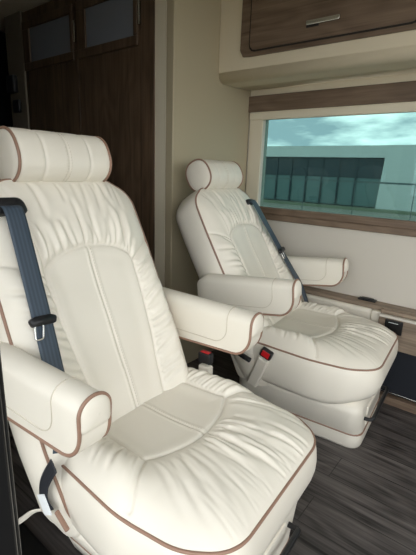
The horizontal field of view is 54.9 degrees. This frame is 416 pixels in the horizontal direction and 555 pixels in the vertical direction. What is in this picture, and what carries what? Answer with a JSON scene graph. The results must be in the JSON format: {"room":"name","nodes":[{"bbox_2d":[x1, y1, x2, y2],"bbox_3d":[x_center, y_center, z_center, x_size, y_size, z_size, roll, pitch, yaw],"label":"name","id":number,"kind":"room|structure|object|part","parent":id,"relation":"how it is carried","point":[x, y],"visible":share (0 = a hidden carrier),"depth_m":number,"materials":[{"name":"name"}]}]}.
{"room":"motorhome interior","nodes":[
{"label":"motorhome interior","id":0,"kind":"room"},
{"bbox_2d":[0,32,12,126],"bbox_3d":[-1.834,-0.739,2.854,0.050,2.020,2.100,14,19,37],"label":"wall","id":1,"kind":"structure","parent":0,"point":[5,98],"depth_m":3.00,"materials":[{"name":"black plastic"}]},
{"bbox_2d":[0,0,51,32],"bbox_3d":[0.131,-1.270,1.107,5.000,0.050,2.300,14,19,37],"label":"ceiling","id":2,"kind":"structure","parent":0,"point":[7,7],"depth_m":2.43,"materials":[{"name":"beige plastic"}]},
{"bbox_2d":[165,0,250,363],"bbox_3d":[0.009,-0.505,2.235,0.050,2.020,0.655,14,19,37],"label":"wall","id":3,"kind":"structure","parent":0,"point":[207,118],"depth_m":2.01,"materials":[{"name":"beige plastic"}]},
{"bbox_2d":[141,0,154,263],"bbox_3d":[-0.293,-0.477,2.088,0.090,2.020,0.056,14,19,37],"label":"trim","id":4,"kind":"structure","parent":3,"relation":"attached to","point":[147,6],"depth_m":1.98,"materials":[{"name":"brown wood"}]},
{"bbox_2d":[75,0,142,228],"bbox_3d":[-0.543,-0.537,2.261,0.522,1.990,0.046,14,19,37],"label":"door","id":5,"kind":"structure","parent":4,"relation":"attached to","point":[108,31],"depth_m":2.11,"materials":[{"name":"brown wood"}]},
{"bbox_3d":[-0.502,-1.299,2.033,0.385,0.188,0.005,14,19,37],"label":"frosted pane","id":6,"kind":"part","parent":5,"relation":"part of","materials":[{"name":"grey glass"}]},
{"bbox_2d":[155,0,166,286],"bbox_3d":[-0.228,-0.462,2.042,0.072,2.020,0.050,14,19,37],"label":"trim","id":7,"kind":"structure","parent":3,"relation":"attached to","point":[160,5],"depth_m":1.95,"materials":[{"name":"beige plastic"}]},
{"bbox_2d":[8,349,415,554],"bbox_3d":[0.088,0.719,1.679,5.000,0.050,2.200,14,19,37],"label":"floor","id":8,"kind":"structure","parent":0,"point":[361,500],"depth_m":1.41,"materials":[{"name":"brown wood"}]},
{"bbox_2d":[0,353,21,554],"bbox_3d":[-0.332,0.020,0.461,0.060,2.140,0.157,14,19,37],"label":"trim","id":9,"kind":"structure","parent":8,"relation":"on","point":[10,542],"depth_m":0.57,"materials":[{"name":"black"}]},
{"bbox_2d":[4,11,29,128],"bbox_3d":[-1.274,-0.714,2.839,0.210,2.020,0.060,14,19,37],"label":"trim","id":10,"kind":"structure","parent":8,"relation":"on","point":[12,23],"depth_m":2.62,"materials":[{"name":"brown wood"}]},
{"bbox_2d":[6,75,17,93],"bbox_3d":[-1.304,-1.284,2.662,0.100,0.110,0.038,14,19,37],"label":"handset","id":11,"kind":"object","parent":10,"relation":"attached to","point":[11,80],"visible":1,"depth_m":2.64,"materials":[{"name":"black plastic"}]},
{"bbox_2d":[13,99,21,112],"bbox_3d":[-1.281,-1.149,2.684,0.080,0.080,0.023,14,19,37],"label":"wall switch","id":12,"kind":"object","parent":10,"relation":"attached to","point":[17,108],"visible":1,"depth_m":2.67,"materials":[{"name":"black plastic"}]},
{"bbox_2d":[21,0,81,134],"bbox_3d":[-0.974,-0.642,2.592,0.574,1.990,0.046,14,19,37],"label":"door","id":13,"kind":"structure","parent":10,"relation":"attached to","point":[49,29],"depth_m":2.40,"materials":[{"name":"brown wood"}]},
{"bbox_3d":[-0.934,-1.404,2.364,0.437,0.188,0.005,14,19,37],"label":"frosted pane","id":14,"kind":"part","parent":13,"relation":"part of","materials":[{"name":"grey glass"}]},
{"bbox_2d":[18,518,51,554],"bbox_3d":[-0.337,0.842,0.965,0.760,0.052,0.140,14,19,37],"label":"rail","id":15,"kind":"object","parent":8,"relation":"on","point":[30,544],"visible":0.36,"depth_m":1.15,"materials":[{"name":"black"}]},
{"bbox_2d":[0,126,316,554],"bbox_3d":[-0.181,0.217,1.113,0.914,1.192,0.686,12,18,34],"label":"chair","id":16,"kind":"object","parent":8,"relation":"on","point":[126,447],"visible":0.99,"depth_m":1.01,"materials":[{"name":"beige leather"}]},
{"bbox_3d":[-0.397,0.129,0.943,0.004,0.039,0.031,-17,-3,38],"label":"latch plate","id":17,"kind":"part","parent":16,"relation":"part of","materials":[{"name":"silver metal"}]},
{"bbox_3d":[-0.396,0.255,0.898,0.464,0.159,0.074,12,18,34],"label":"armrest","id":18,"kind":"part","parent":16,"relation":"part of","materials":[{"name":"beige leather"}]},
{"bbox_3d":[-0.338,0.160,1.200,0.233,0.919,0.585,-17,1,38],"label":"backrest","id":19,"kind":"part","parent":16,"relation":"part of","materials":[{"name":"beige leather"}]},
{"bbox_2d":[61,367,316,554],"bbox_3d":[-0.037,0.490,1.084,0.549,0.249,0.602,12,18,34],"label":"seat cushion","id":20,"kind":"object","parent":16,"relation":"on","point":[190,461],"depth_m":0.92,"materials":[{"name":"beige leather"}]},
{"bbox_3d":[-0.028,0.144,1.365,0.464,0.159,0.074,12,18,34],"label":"armrest","id":21,"kind":"part","parent":16,"relation":"part of","materials":[{"name":"beige leather"}]},
{"bbox_2d":[176,159,397,447],"bbox_3d":[0.361,0.053,1.882,1.000,1.151,0.686,12,18,32],"label":"chair","id":22,"kind":"object","parent":8,"relation":"on","point":[326,366],"visible":0.97,"depth_m":1.72,"materials":[{"name":"beige leather"}]},
{"bbox_3d":[0.200,-0.006,1.974,0.233,0.919,0.585,-25,-3,36],"label":"backrest","id":23,"kind":"part","parent":22,"relation":"part of","materials":[{"name":"beige leather"}]},
{"bbox_3d":[0.147,0.331,1.723,0.048,0.036,0.108,-4,16,-21],"label":"recline lever","id":24,"kind":"part","parent":22,"relation":"part of","materials":[{"name":"black plastic"}]},
{"bbox_3d":[0.159,0.071,1.652,0.464,0.159,0.074,4,13,34],"label":"armrest","id":25,"kind":"part","parent":22,"relation":"part of","materials":[{"name":"beige leather"}]},
{"bbox_3d":[0.509,-0.034,2.133,0.464,0.159,0.074,4,13,34],"label":"armrest","id":26,"kind":"part","parent":22,"relation":"part of","materials":[{"name":"beige leather"}]},
{"bbox_2d":[253,302,397,403],"bbox_3d":[0.538,0.314,1.819,0.549,0.249,0.602,12,18,32],"label":"seat cushion","id":27,"kind":"object","parent":22,"relation":"on","point":[316,353],"depth_m":1.62,"materials":[{"name":"beige leather"}]},
{"bbox_2d":[378,308,415,413],"bbox_3d":[1.581,0.560,1.472,1.885,0.471,0.075,14,19,37],"label":"base cabinet","id":28,"kind":"object","parent":8,"relation":"on","point":[400,379],"visible":0.62,"depth_m":1.94,"materials":[{"name":"brown wood"}]},
{"bbox_2d":[385,319,402,335],"bbox_3d":[0.894,0.240,1.930,0.080,0.068,0.011,14,19,37],"label":"outlet","id":29,"kind":"object","parent":28,"relation":"attached to","point":[395,325],"depth_m":1.92,"materials":[{"name":"black plastic"}]},
{"bbox_3d":[1.591,0.436,1.446,1.885,0.155,0.058,14,19,37],"label":"panel","id":30,"kind":"part","parent":28,"relation":"part of","materials":[{"name":"brown wood"}]},
{"bbox_3d":[1.574,0.767,1.528,1.885,0.042,0.075,14,19,37],"label":"board","id":31,"kind":"part","parent":28,"relation":"part of","materials":[{"name":"brown wood"}]},
{"bbox_3d":[1.588,0.626,1.502,1.885,0.240,0.045,14,19,37],"label":"panel","id":32,"kind":"part","parent":28,"relation":"part of","materials":[{"name":"black carpet"}]},
{"bbox_2d":[245,118,415,320],"bbox_3d":[0.719,-0.427,2.139,5.000,2.070,0.060,14,19,37],"label":"wall","id":33,"kind":"structure","parent":0,"point":[382,267],"depth_m":2.11,"materials":[{"name":"beige"}]},
{"bbox_2d":[219,0,415,90],"bbox_3d":[1.085,-1.045,1.417,2.399,0.475,0.353,14,19,37],"label":"upper cabinet","id":34,"kind":"object","parent":33,"relation":"attached to","point":[265,44],"visible":1,"depth_m":1.76,"materials":[{"name":"beige"}]},
{"bbox_3d":[0.483,-1.083,1.683,0.150,0.019,0.016,14,19,37],"label":"handle","id":35,"kind":"part","parent":34,"relation":"part of","materials":[{"name":"silver metal"}]},
{"bbox_3d":[0.871,-1.078,1.390,1.813,0.345,0.012,14,19,37],"label":"frame","id":36,"kind":"part","parent":34,"relation":"part of","materials":[{"name":"brown wood"}]},
{"bbox_3d":[0.497,-1.166,1.667,0.750,0.295,0.006,14,19,37],"label":"door","id":37,"kind":"part","parent":34,"relation":"part of","materials":[{"name":"brown wood"}]},
{"bbox_2d":[246,101,415,236],"bbox_3d":[1.028,-0.485,1.831,2.010,0.608,0.060,14,19,37],"label":"window","id":38,"kind":"structure","parent":33,"relation":"in","point":[353,167],"depth_m":2.11,"materials":[{"name":"clear glass"}]},
{"bbox_3d":[1.027,-0.221,1.875,1.965,0.075,0.030,14,19,37],"label":"sill","id":39,"kind":"part","parent":38,"relation":"part of","materials":[{"name":"brown wood"}]},
{"bbox_2d":[248,81,415,112],"bbox_3d":[1.172,-0.785,1.628,2.418,0.087,0.020,14,19,37],"label":"trim","id":40,"kind":"structure","parent":33,"relation":"attached to","point":[395,92],"depth_m":2.01,"materials":[{"name":"brown wood"}]},
{"bbox_2d":[251,73,415,95],"bbox_3d":[1.185,-0.844,1.610,2.398,0.036,0.010,14,19,37],"label":"trim","id":41,"kind":"structure","parent":33,"relation":"attached to","point":[404,77],"depth_m":2.01,"materials":[{"name":"beige plastic"}]},
{"bbox_2d":[301,286,415,322],"bbox_3d":[1.263,0.463,1.788,2.795,0.474,0.109,14,19,37],"label":"wall ledge","id":42,"kind":"object","parent":33,"relation":"attached to","point":[351,304],"visible":0.23,"depth_m":2.09,"materials":[{"name":"brown wood"}]},
{"bbox_3d":[0.514,0.300,2.336,0.911,0.452,0.060,14,19,37],"label":"panel","id":43,"kind":"part","parent":42,"relation":"part of","materials":[{"name":"beige leather"}]},
{"bbox_2d":[358,296,376,302],"bbox_3d":[0.834,0.113,2.092,0.090,0.013,0.038,14,19,37],"label":"ledge latch","id":44,"kind":"object","parent":42,"relation":"on","point":[360,297],"visible":1,"depth_m":2.08,"materials":[{"name":"black plastic"}]}
]}

